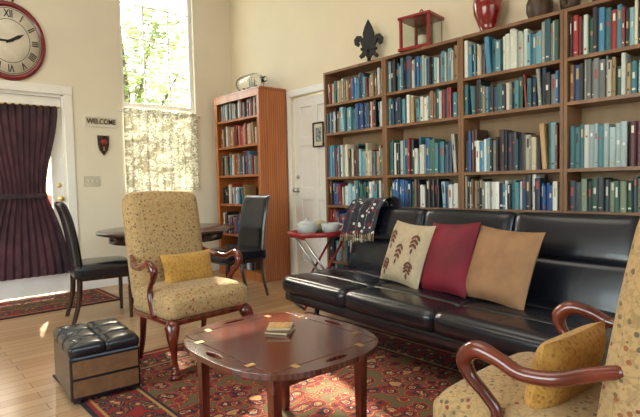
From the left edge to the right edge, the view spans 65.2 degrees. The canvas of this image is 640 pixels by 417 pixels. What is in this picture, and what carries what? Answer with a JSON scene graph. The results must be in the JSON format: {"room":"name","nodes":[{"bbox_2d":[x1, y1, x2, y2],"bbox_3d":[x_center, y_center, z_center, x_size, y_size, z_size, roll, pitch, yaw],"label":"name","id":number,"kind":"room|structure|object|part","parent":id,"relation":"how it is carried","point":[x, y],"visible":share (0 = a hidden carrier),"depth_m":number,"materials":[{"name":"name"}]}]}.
{"room":"living room","nodes":[
{"label":"living room","id":0,"kind":"room"},
{"bbox_2d":[0,0,231,258],"bbox_3d":[-3.353,-1.230,4.653,6.110,4.300,0.160,-4,4,-42],"label":"wall","id":1,"kind":"structure","parent":0,"point":[82,40],"depth_m":5.45,"materials":[{"name":"paint"}]},
{"bbox_2d":[0,0,45,80],"bbox_3d":[-2.997,-1.659,4.823,0.635,0.838,0.042,-4,4,-42],"label":"wall clock","id":2,"kind":"object","parent":1,"relation":"attached to","point":[22,39],"visible":1,"depth_m":4.87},
{"bbox_2d":[0,90,69,300],"bbox_3d":[-2.971,-0.129,4.991,0.820,2.049,0.213,-4,4,-42],"label":"door","id":3,"kind":"structure","parent":1,"relation":"in","point":[25,287],"depth_m":5.15,"materials":[{"name":"white paint"}]},
{"bbox_2d":[0,102,68,280],"bbox_3d":[-2.921,-0.168,4.917,0.820,1.713,0.126,-4,4,-42],"label":"curtain","id":4,"kind":"object","parent":3,"relation":"hanging from","point":[32,240],"visible":1,"depth_m":4.92,"materials":[{"name":"purple fabric"}]},
{"bbox_2d":[0,80,78,290],"bbox_3d":[-2.930,-0.173,4.941,0.980,2.140,0.024,-4,4,-42],"label":"trim","id":5,"kind":"structure","parent":1,"relation":"attached to","point":[66,91],"depth_m":5.19,"materials":[{"name":"white paint"}]},
{"bbox_2d":[84,176,100,186],"bbox_3d":[-2.446,-0.295,5.375,0.170,0.115,0.016,-4,4,-42],"label":"switch plate","id":6,"kind":"object","parent":1,"relation":"attached to","point":[88,180],"visible":1,"depth_m":5.37,"materials":[{"name":"beige plastic"}]},
{"bbox_2d":[85,116,117,127],"bbox_3d":[-2.369,-0.940,5.421,0.336,0.106,0.016,-4,4,-42],"label":"welcome sign","id":7,"kind":"object","parent":1,"relation":"attached to","point":[112,122],"visible":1,"depth_m":5.42,"materials":[{"name":"brown metal"}]},
{"bbox_2d":[97,135,108,154],"bbox_3d":[-2.352,-0.685,5.435,0.124,0.215,0.035,-4,4,-42],"label":"wall plaque","id":8,"kind":"object","parent":1,"relation":"attached to","point":[103,141],"visible":1,"depth_m":5.42,"materials":[{"name":"brown wood"}]},
{"bbox_2d":[83,263,219,289],"bbox_3d":[-3.308,0.872,4.639,5.950,0.100,0.016,-4,4,-42],"label":"baseboard","id":9,"kind":"structure","parent":1,"relation":"attached to","point":[93,284],"depth_m":5.48,"materials":[{"name":"white paint"}]},
{"bbox_2d":[118,0,193,191],"bbox_3d":[-1.911,-1.639,5.886,0.900,2.870,0.095,-4,4,-42],"label":"window","id":10,"kind":"structure","parent":1,"relation":"in","point":[190,110],"depth_m":5.96,"materials":[{"name":"white paint"}]},
{"bbox_2d":[118,108,199,191],"bbox_3d":[-1.842,-0.677,5.880,0.992,0.936,0.050,-4,4,-42],"label":"cafe curtain","id":11,"kind":"object","parent":10,"relation":"hanging from","point":[161,148],"visible":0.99,"depth_m":5.85,"materials":[{"name":"beige fabric"}]},
{"bbox_2d":[0,270,605,416],"bbox_3d":[-0.763,1.058,1.799,6.270,0.100,7.970,-4,4,-42],"label":"floor","id":12,"kind":"structure","parent":0,"point":[28,386],"depth_m":3.62,"materials":[{"name":"laminate"}]},
{"bbox_2d":[0,288,118,319],"bbox_3d":[-2.709,0.906,4.609,1.500,0.010,0.720,-4,4,-42],"label":"entry rug","id":13,"kind":"object","parent":12,"relation":"on","point":[37,305],"visible":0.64,"depth_m":4.71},
{"bbox_2d":[54,201,132,323],"bbox_3d":[-1.885,0.425,4.186,0.548,0.984,0.450,-3,3,-34],"label":"dining chair","id":14,"kind":"object","parent":12,"relation":"on","point":[81,270],"visible":0.93,"depth_m":4.01,"materials":[{"name":"black leather"}]},
{"bbox_3d":[-1.847,0.488,4.213,0.460,0.125,0.450,-3,3,-34],"label":"seat","id":15,"kind":"part","parent":14,"relation":"part of","materials":[{"name":"black leather"}]},
{"bbox_2d":[95,223,233,303],"bbox_3d":[-1.386,0.528,4.587,1.206,0.696,1.206,-4,4,-42],"label":"round dining table","id":16,"kind":"object","parent":12,"relation":"on","point":[209,231],"visible":0.12,"depth_m":4.33,"materials":[{"name":"brown wood"}]},
{"bbox_2d":[210,195,269,294],"bbox_3d":[-0.797,0.367,4.867,0.548,0.984,0.450,-4,4,-42],"label":"dining chair","id":17,"kind":"object","parent":12,"relation":"on","point":[252,224],"visible":0.92,"depth_m":4.85,"materials":[{"name":"black leather"}]},
{"bbox_3d":[-0.828,0.435,4.841,0.460,0.125,0.450,-4,4,-42],"label":"seat","id":18,"kind":"part","parent":17,"relation":"part of","materials":[{"name":"black leather"}]},
{"bbox_2d":[214,86,289,282],"bbox_3d":[-0.819,-0.274,5.928,0.372,2.151,0.970,-4,4,-42],"label":"bookcase","id":19,"kind":"object","parent":12,"relation":"on","point":[271,179],"visible":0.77,"depth_m":5.62,"materials":[{"name":"brown wood"}]},
{"bbox_2d":[220,96,260,269],"bbox_3d":[-0.879,-0.282,5.919,0.196,1.970,0.764,-4,4,-42],"label":"books","id":20,"kind":"object","parent":19,"relation":"in","point":[244,163],"visible":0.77,"depth_m":5.87,"materials":[{"name":"multicoloured paper"}]},
{"bbox_2d":[236,73,266,90],"bbox_3d":[-0.774,-1.451,5.784,0.213,0.212,0.471,-4,4,-42],"label":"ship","id":21,"kind":"object","parent":19,"relation":"on","point":[251,80],"visible":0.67,"depth_m":5.69,"materials":[{"name":"clear glass"}]},
{"bbox_2d":[53,312,490,416],"bbox_3d":[0.038,0.947,2.585,1.960,0.010,2.608,-4,4,-42],"label":"rug","id":22,"kind":"object","parent":12,"relation":"on","point":[405,376],"visible":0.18,"depth_m":2.62,"materials":[{"name":"brown fabric"}]},
{"bbox_2d":[53,318,140,404],"bbox_3d":[-1.227,0.810,2.737,0.344,0.302,0.468,-3,4,-37],"label":"storage ottoman","id":23,"kind":"object","parent":22,"relation":"on","point":[96,358],"visible":1,"depth_m":2.58,"materials":[{"name":"black leather"}]},
{"bbox_2d":[122,190,253,380],"bbox_3d":[-0.847,0.412,3.142,0.654,1.052,0.650,2,4,44],"label":"armchair","id":24,"kind":"object","parent":22,"relation":"on","point":[165,222],"visible":0.91,"depth_m":3.10,"materials":[{"name":"fabric"}]},
{"bbox_2d":[160,249,213,283],"bbox_3d":[-0.828,0.381,3.153,0.116,0.215,0.360,1,4,44],"label":"lumbar cushion","id":25,"kind":"object","parent":24,"relation":"on","point":[191,265],"visible":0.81,"depth_m":3.10,"materials":[{"name":"yellow fabric"}]},
{"bbox_3d":[-0.795,0.623,3.106,0.450,0.035,0.550,2,4,44],"label":"seat rail","id":26,"kind":"part","parent":24,"relation":"part of","materials":[{"name":"brown wood"}]},
{"bbox_3d":[-0.792,0.531,3.097,0.472,0.175,0.560,2,4,44],"label":"seat","id":27,"kind":"part","parent":24,"relation":"part of","materials":[{"name":"fabric"}]},
{"bbox_3d":[-0.803,0.606,3.112,0.542,0.665,0.650,2,4,44],"label":"wooden frame","id":28,"kind":"part","parent":24,"relation":"part of","materials":[{"name":"brown wood"}]},
{"bbox_2d":[184,312,377,416],"bbox_3d":[-0.160,0.747,2.040,0.678,0.452,0.766,-4,4,-42],"label":"coffee table","id":29,"kind":"object","parent":22,"relation":"on","point":[317,345],"visible":0.99,"depth_m":1.94,"materials":[{"name":"brown wood"}]},
{"bbox_2d":[265,322,294,335],"bbox_3d":[-0.168,0.504,2.106,0.112,0.028,0.112,-1,3,10],"label":"books","id":30,"kind":"object","parent":29,"relation":"on","point":[275,328],"visible":1,"depth_m":2.07,"materials":[{"name":"beige paper"}]},
{"bbox_2d":[283,207,639,365],"bbox_3d":[0.734,0.460,3.192,0.967,0.870,2.152,-3,4,-38],"label":"leather sofa","id":31,"kind":"object","parent":22,"relation":"on","point":[582,257],"visible":0.65,"depth_m":2.78,"materials":[{"name":"leather"}]},
{"bbox_2d":[340,196,401,242],"bbox_3d":[0.425,0.086,4.105,0.372,0.372,0.400,-3,4,-38],"label":"throw blanket","id":32,"kind":"object","parent":31,"relation":"on","point":[361,216],"visible":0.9,"depth_m":4.04,"materials":[{"name":"black fabric"}]},
{"bbox_2d":[380,220,435,288],"bbox_3d":[0.578,0.301,3.344,0.197,0.418,0.436,-3,3,-28],"label":"print pillow","id":33,"kind":"object","parent":31,"relation":"on","point":[408,247],"visible":0.96,"depth_m":3.25,"materials":[{"name":"beige fabric"}]},
{"bbox_3d":[0.647,0.607,3.129,0.738,0.200,2.152,-3,4,-38],"label":"seat","id":34,"kind":"part","parent":31,"relation":"part of","materials":[{"name":"black leather"}]},
{"bbox_2d":[419,222,480,297],"bbox_3d":[0.791,0.304,3.084,0.208,0.458,0.436,-3,3,-29],"label":"pillow","id":35,"kind":"object","parent":31,"relation":"on","point":[451,247],"visible":0.89,"depth_m":2.99,"materials":[{"name":"fabric"}]},
{"bbox_2d":[466,225,545,309],"bbox_3d":[1.008,0.319,2.789,0.218,0.422,0.443,-3,3,-31],"label":"pillow","id":36,"kind":"object","parent":31,"relation":"on","point":[502,265],"visible":0.98,"depth_m":2.70,"materials":[{"name":"fabric"}]},
{"bbox_2d":[433,219,639,416],"bbox_3d":[0.718,0.464,1.411,0.650,1.052,0.654,-4,4,-42],"label":"armchair","id":37,"kind":"object","parent":22,"relation":"on","point":[498,389],"visible":0.84,"depth_m":1.25,"materials":[{"name":"fabric"}]},
{"bbox_3d":[0.672,0.580,1.471,0.560,0.175,0.472,-4,4,-42],"label":"seat","id":38,"kind":"part","parent":37,"relation":"part of","materials":[{"name":"fabric"}]},
{"bbox_3d":[0.685,0.656,1.462,0.650,0.665,0.542,-4,4,-42],"label":"wooden frame","id":39,"kind":"part","parent":37,"relation":"part of","materials":[{"name":"brown wood"}]},
{"bbox_2d":[524,320,605,408],"bbox_3d":[0.678,0.442,1.378,0.340,0.223,0.121,-3,4,-37],"label":"lumbar cushion","id":40,"kind":"object","parent":37,"relation":"on","point":[583,346],"visible":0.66,"depth_m":1.30,"materials":[{"name":"yellow fabric"}]},
{"bbox_2d":[287,228,347,309],"bbox_3d":[0.001,0.525,4.445,0.580,0.664,0.418,-2,3,-22],"label":"folding tray table","id":41,"kind":"object","parent":12,"relation":"on","point":[293,233],"visible":0.59,"depth_m":4.31,"materials":[{"name":"red paint"}]},
{"bbox_2d":[297,218,316,232],"bbox_3d":[-0.115,0.157,4.383,0.180,0.140,0.180,-4,4,-42],"label":"teapot","id":42,"kind":"object","parent":41,"relation":"on","point":[306,226],"visible":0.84,"depth_m":4.31,"materials":[{"name":"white ceramic"}]},
{"bbox_2d":[315,220,325,232],"bbox_3d":[0.004,0.161,4.550,0.120,0.110,0.120,-4,4,-42],"label":"sugar bowl","id":43,"kind":"object","parent":41,"relation":"on","point":[318,223],"visible":0.7,"depth_m":4.50,"materials":[{"name":"beige ceramic"}]},
{"bbox_2d":[321,222,342,232],"bbox_3d":[0.099,0.175,4.426,0.172,0.090,0.184,-2,3,-21],"label":"ceramic cup","id":44,"kind":"object","parent":41,"relation":"on","point":[330,226],"visible":0.83,"depth_m":4.37,"materials":[{"name":"white ceramic"}]},
{"bbox_2d":[323,57,384,268],"bbox_3d":[0.396,-0.232,4.667,0.238,2.140,0.758,-4,4,-42],"label":"bookcase","id":45,"kind":"object","parent":12,"relation":"on","point":[375,134],"visible":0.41,"depth_m":4.74,"materials":[{"name":"brown wood"}]},
{"bbox_2d":[327,68,382,268],"bbox_3d":[0.384,-0.237,4.657,0.198,1.990,0.699,-4,4,-42],"label":"books","id":46,"kind":"object","parent":45,"relation":"in","point":[366,159],"visible":0.62,"depth_m":4.61,"materials":[{"name":"multicoloured paper"}]},
{"bbox_2d":[354,20,383,60],"bbox_3d":[0.442,-1.505,4.536,0.270,0.413,0.120,0,3,20],"label":"statue","id":47,"kind":"object","parent":45,"relation":"on","point":[369,41],"visible":0.84,"depth_m":4.52,"materials":[{"name":"metal"}]},
{"bbox_2d":[383,37,460,209],"bbox_3d":[0.897,-0.215,4.106,0.238,2.140,0.743,-4,4,-42],"label":"bookcase","id":48,"kind":"object","parent":12,"relation":"on","point":[442,128],"visible":0.25,"depth_m":4.11,"materials":[{"name":"brown wood"}]},
{"bbox_2d":[397,9,443,52],"bbox_3d":[0.836,-1.458,4.098,0.290,0.345,0.290,1,4,40],"label":"candle lantern","id":49,"kind":"object","parent":48,"relation":"on","point":[427,17],"visible":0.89,"depth_m":4.07,"materials":[{"name":"red paint"}]},
{"bbox_2d":[388,45,458,207],"bbox_3d":[0.882,-0.238,4.096,0.194,2.027,0.681,-4,4,-42],"label":"books","id":50,"kind":"object","parent":48,"relation":"in","point":[423,155],"visible":0.54,"depth_m":4.00,"materials":[{"name":"multicoloured paper"}]},
{"bbox_2d":[460,9,563,212],"bbox_3d":[1.393,-0.198,3.551,0.238,2.140,0.743,-4,4,-42],"label":"bookcase","id":51,"kind":"object","parent":12,"relation":"on","point":[527,119],"visible":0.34,"depth_m":3.54,"materials":[{"name":"brown wood"}]},
{"bbox_2d":[472,0,503,30],"bbox_3d":[1.229,-1.472,3.657,0.220,0.400,0.220,-4,4,-42],"label":"vase","id":52,"kind":"object","parent":51,"relation":"on","point":[487,14],"visible":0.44,"depth_m":3.59,"materials":[{"name":"ceramic"}]},
{"bbox_2d":[464,19,559,210],"bbox_3d":[1.380,-0.222,3.542,0.199,2.027,0.680,-4,4,-42],"label":"books","id":53,"kind":"object","parent":51,"relation":"in","point":[512,150],"visible":0.58,"depth_m":3.44,"materials":[{"name":"multicoloured paper"}]},
{"bbox_2d":[526,0,553,17],"bbox_3d":[1.484,-1.358,3.379,0.170,0.190,0.170,-4,4,-42],"label":"clay jar","id":54,"kind":"object","parent":51,"relation":"on","point":[534,8],"visible":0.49,"depth_m":3.31,"materials":[{"name":"brown ceramic"}]},
{"bbox_2d":[559,0,580,9],"bbox_3d":[1.618,-1.339,3.230,0.159,0.160,0.130,-2,3,-6],"label":"pot","id":55,"kind":"object","parent":51,"relation":"on","point":[564,4],"visible":0.6,"depth_m":3.19,"materials":[{"name":"brown ceramic"}]},
{"bbox_2d":[563,0,639,215],"bbox_3d":[1.891,-0.181,2.994,0.238,2.140,0.748,-4,4,-42],"label":"bookcase","id":56,"kind":"object","parent":12,"relation":"on","point":[625,107],"visible":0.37,"depth_m":3.14,"materials":[{"name":"brown wood"}]},
{"bbox_2d":[569,0,639,211],"bbox_3d":[1.880,-0.205,2.984,0.198,2.027,0.689,-4,4,-42],"label":"books","id":57,"kind":"object","parent":56,"relation":"in","point":[596,145],"visible":0.54,"depth_m":3.01,"materials":[{"name":"multicoloured paper"}]},
{"bbox_2d":[229,0,591,274],"bbox_3d":[1.466,-1.290,3.720,0.160,4.300,7.650,-4,4,-42],"label":"wall","id":58,"kind":"structure","parent":0,"point":[291,43],"depth_m":5.26,"materials":[{"name":"paint"}]},
{"bbox_2d":[286,83,323,274],"bbox_3d":[-0.067,-0.248,5.383,0.020,2.120,0.855,-4,4,-42],"label":"trim","id":59,"kind":"structure","parent":58,"relation":"attached to","point":[318,87],"depth_m":5.65,"materials":[{"name":"white paint"}]},
{"bbox_2d":[293,93,326,273],"bbox_3d":[-0.056,-0.209,5.404,0.117,2.020,0.700,-4,4,-42],"label":"door","id":60,"kind":"structure","parent":58,"relation":"in","point":[310,179],"depth_m":5.50,"materials":[{"name":"white paint"}]},
{"bbox_2d":[312,121,323,147],"bbox_3d":[-0.019,-0.787,5.326,0.016,0.266,0.172,-4,4,-42],"label":"framed print","id":61,"kind":"object","parent":60,"relation":"attached to","point":[317,127],"visible":1,"depth_m":5.33},
{"label":"outside","id":62,"kind":"structure","parent":0,"visible":0},
{"bbox_3d":[-9.141,0.867,13.321,60.000,0.100,20.000,-4,4,-42],"label":"lawn","id":63,"kind":"structure","parent":62,"visible":0},
{"bbox_2d":[121,0,188,112],"bbox_3d":[-4.165,-2.061,11.805,3.914,5.698,2.192,-4,4,-42],"label":"tree","id":64,"kind":"object","parent":63,"relation":"on","point":[134,32],"visible":0.31,"depth_m":11.67,"materials":[{"name":"green plant"}]}
]}

